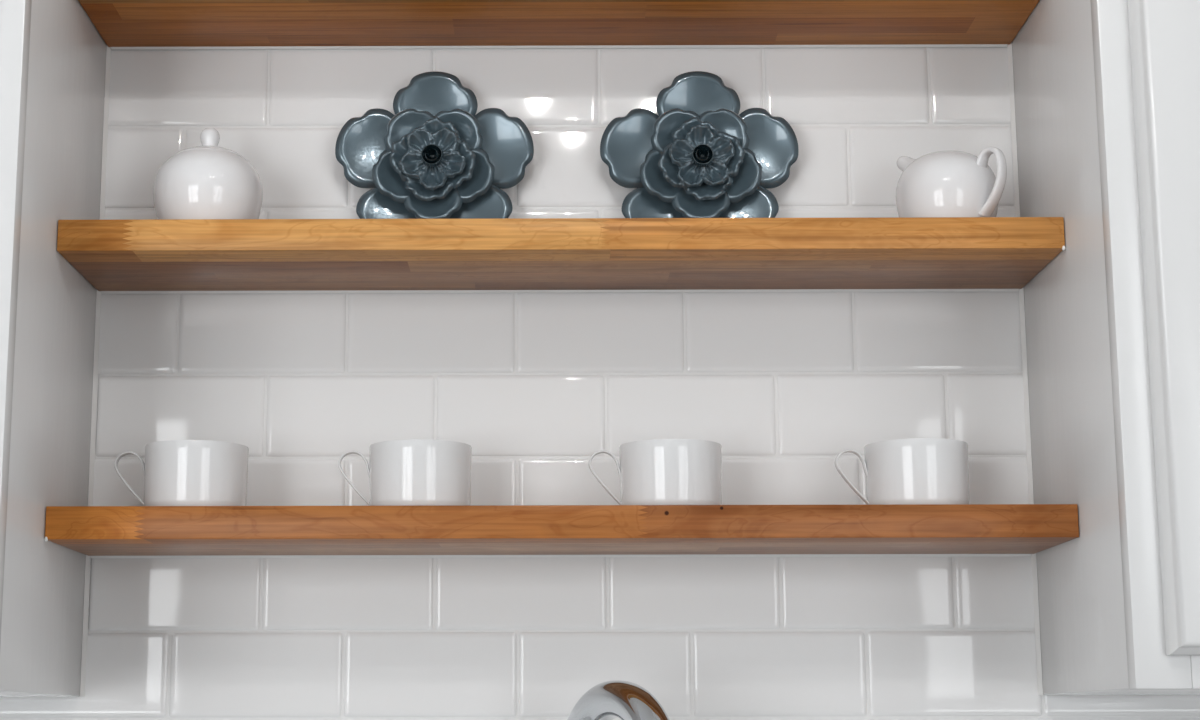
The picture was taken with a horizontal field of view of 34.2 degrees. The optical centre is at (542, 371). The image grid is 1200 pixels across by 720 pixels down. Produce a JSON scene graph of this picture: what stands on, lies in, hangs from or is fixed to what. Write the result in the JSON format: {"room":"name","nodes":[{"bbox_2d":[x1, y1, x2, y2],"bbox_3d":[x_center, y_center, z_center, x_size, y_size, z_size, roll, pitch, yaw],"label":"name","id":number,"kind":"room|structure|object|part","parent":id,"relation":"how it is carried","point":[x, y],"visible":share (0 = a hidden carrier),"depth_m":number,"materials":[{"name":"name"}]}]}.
{"room":"kitchen","nodes":[
{"label":"kitchen","id":0,"kind":"room"},
{"bbox_2d":[0,47,1199,719],"bbox_3d":[0.017,0.474,1.739,6.200,2.440,0.120,0,-10,0],"label":"wall","id":1,"kind":"structure","parent":0,"point":[537,385],"depth_m":1.76,"materials":[{"name":"white tile"}]},
{"bbox_2d":[0,0,106,696],"bbox_3d":[-0.706,-0.215,1.639,0.598,0.960,0.331,0,-10,0],"label":"upper cabinet","id":2,"kind":"object","parent":1,"relation":"attached to","point":[53,55],"visible":1,"depth_m":1.59,"materials":[{"name":"white paint"}]},
{"bbox_3d":[-0.707,-0.234,1.537,0.598,0.960,0.019,0,-10,0],"label":"frame","id":3,"kind":"part","parent":2,"relation":"part of","materials":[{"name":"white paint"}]},
{"bbox_2d":[80,46,110,695],"bbox_3d":[-0.406,-0.186,1.801,0.004,0.959,0.005,0,-10,0],"label":"trim","id":4,"kind":"structure","parent":1,"relation":"attached to","point":[108,49],"depth_m":1.76,"materials":[{"name":"white"}]},
{"bbox_2d":[78,0,1038,49],"bbox_3d":[0.015,-0.331,1.749,0.844,0.029,0.153,0,-10,0],"label":"wooden shelf","id":5,"kind":"object","parent":1,"relation":"attached to","point":[122,24],"visible":1,"depth_m":1.76,"materials":[{"name":"brown wood"}]},
{"bbox_2d":[57,217,1065,293],"bbox_3d":[0.015,-0.101,1.706,0.844,0.029,0.154,0,-10,0],"label":"wooden shelf","id":6,"kind":"object","parent":1,"relation":"attached to","point":[878,254],"visible":1,"depth_m":1.64,"materials":[{"name":"brown wood"}]},
{"bbox_2d":[153,128,262,218],"bbox_3d":[-0.296,-0.165,1.724,0.096,0.105,0.096,0,-10,0],"label":"sugar bowl","id":7,"kind":"object","parent":6,"relation":"on","point":[208,180],"visible":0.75,"depth_m":1.69,"materials":[{"name":"white ceramic"}]},
{"bbox_3d":[-0.296,-0.192,1.729,0.064,0.012,0.064,0,-10,0],"label":"lid","id":8,"kind":"part","parent":7,"relation":"part of","materials":[{"name":"white ceramic"}]},
{"bbox_3d":[-0.296,-0.207,1.732,0.017,0.020,0.017,0,-10,0],"label":"knob","id":9,"kind":"part","parent":7,"relation":"part of","materials":[{"name":"white ceramic"}]},
{"bbox_2d":[335,71,533,218],"bbox_3d":[-0.099,-0.193,1.765,0.181,0.174,0.069,0,-10,0],"label":"flower","id":10,"kind":"object","parent":6,"relation":"on","point":[434,158],"visible":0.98,"depth_m":1.77,"materials":[{"name":"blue ceramic"}]},
{"bbox_2d":[600,71,798,217],"bbox_3d":[0.143,-0.193,1.764,0.181,0.174,0.069,0,-10,0],"label":"flower","id":11,"kind":"object","parent":6,"relation":"on","point":[698,158],"visible":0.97,"depth_m":1.77,"materials":[{"name":"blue ceramic"}]},
{"bbox_2d":[896,147,1006,216],"bbox_3d":[0.360,-0.159,1.720,0.095,0.088,0.089,-2,-11,10],"label":"jug","id":12,"kind":"object","parent":6,"relation":"on","point":[940,183],"visible":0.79,"depth_m":1.68,"materials":[{"name":"white ceramic"}]},
{"bbox_3d":[0.335,-0.182,1.754,0.022,0.030,0.035,8,-13,-37],"label":"spout","id":13,"kind":"part","parent":12,"relation":"part of","materials":[{"name":"white ceramic"}]},
{"bbox_3d":[0.387,-0.165,1.683,0.013,0.061,0.030,8,-13,-37],"label":"handle","id":14,"kind":"part","parent":12,"relation":"part of","materials":[{"name":"white ceramic"}]},
{"bbox_2d":[44,504,1078,557],"bbox_3d":[0.015,0.137,1.663,0.844,0.030,0.151,0,-10,0],"label":"wooden shelf","id":15,"kind":"object","parent":1,"relation":"attached to","point":[894,530],"visible":1,"depth_m":1.59,"materials":[{"name":"brown wood"}]},
{"bbox_2d":[114,440,248,505],"bbox_3d":[-0.304,0.095,1.678,0.103,0.059,0.088,-8,-13,35],"label":"tea cup","id":16,"kind":"object","parent":15,"relation":"on","point":[176,472],"visible":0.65,"depth_m":1.64,"materials":[{"name":"white ceramic"}]},
{"bbox_3d":[-0.354,0.092,1.674,0.029,0.048,0.008,0,-10,0],"label":"handle","id":17,"kind":"part","parent":16,"relation":"part of","materials":[{"name":"white ceramic"}]},
{"bbox_2d":[338,439,471,505],"bbox_3d":[-0.112,0.095,1.677,0.104,0.059,0.088,-7,-13,33],"label":"tea cup","id":18,"kind":"object","parent":15,"relation":"on","point":[410,472],"visible":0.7,"depth_m":1.64,"materials":[{"name":"white ceramic"}]},
{"bbox_3d":[-0.161,0.091,1.672,0.029,0.048,0.008,0,-10,-1],"label":"handle","id":19,"kind":"part","parent":18,"relation":"part of","materials":[{"name":"white ceramic"}]},
{"bbox_2d":[588,439,721,504],"bbox_3d":[0.104,0.094,1.676,0.104,0.059,0.088,-7,-13,34],"label":"tea cup","id":20,"kind":"object","parent":15,"relation":"on","point":[654,471],"visible":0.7,"depth_m":1.64,"materials":[{"name":"white ceramic"}]},
{"bbox_3d":[0.054,0.091,1.671,0.029,0.048,0.008,0,-10,-1],"label":"handle","id":21,"kind":"part","parent":20,"relation":"part of","materials":[{"name":"white ceramic"}]},
{"bbox_2d":[835,438,969,504],"bbox_3d":[0.315,0.093,1.675,0.104,0.059,0.088,-7,-12,32],"label":"tea cup","id":22,"kind":"object","parent":15,"relation":"on","point":[914,470],"visible":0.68,"depth_m":1.64,"materials":[{"name":"white ceramic"}]},
{"bbox_3d":[0.265,0.090,1.669,0.029,0.048,0.008,0,-10,-3],"label":"handle","id":23,"kind":"part","parent":22,"relation":"part of","materials":[{"name":"white ceramic"}]},
{"bbox_2d":[1007,42,1042,694],"bbox_3d":[0.436,-0.188,1.798,0.004,0.959,0.005,0,-10,0],"label":"trim","id":24,"kind":"structure","parent":1,"relation":"attached to","point":[1009,46],"depth_m":1.76,"materials":[{"name":"white"}]},
{"bbox_2d":[1012,0,1199,694],"bbox_3d":[0.736,-0.218,1.634,0.598,0.960,0.331,0,-10,0],"label":"upper cabinet","id":25,"kind":"object","parent":1,"relation":"attached to","point":[1107,92],"visible":1,"depth_m":1.51,"materials":[{"name":"white paint"}]},
{"bbox_3d":[0.736,-0.237,1.532,0.598,0.960,0.019,0,-10,0],"label":"frame","id":26,"kind":"part","parent":25,"relation":"part of","materials":[{"name":"white paint"}]},
{"bbox_3d":[0.735,-0.243,1.511,0.551,0.916,0.022,0,-10,0],"label":"door","id":27,"kind":"part","parent":25,"relation":"part of","materials":[{"name":"white paint"}]},
{"bbox_3d":[0.012,1.384,-0.320,6.400,0.100,3.840,0,-10,0],"label":"floor","id":28,"kind":"structure","parent":0,"visible":0},
{"bbox_3d":[0.017,1.179,1.230,3.800,0.868,0.634,0,-10,0],"label":"base cabinet","id":29,"kind":"object","parent":28,"relation":"on","visible":0},
{"bbox_3d":[0.016,0.731,1.316,3.800,0.040,0.620,0,-10,0],"label":"countertop","id":30,"kind":"structure","parent":29,"relation":"on","visible":0},
{"bbox_2d":[567,680,669,719],"bbox_3d":[0.060,0.497,1.539,0.121,0.501,0.151,0,-10,0],"label":"kitchen faucet","id":31,"kind":"object","parent":30,"relation":"on","point":[608,700],"visible":1,"depth_m":1.55,"materials":[{"name":"silver metal"}]}
]}

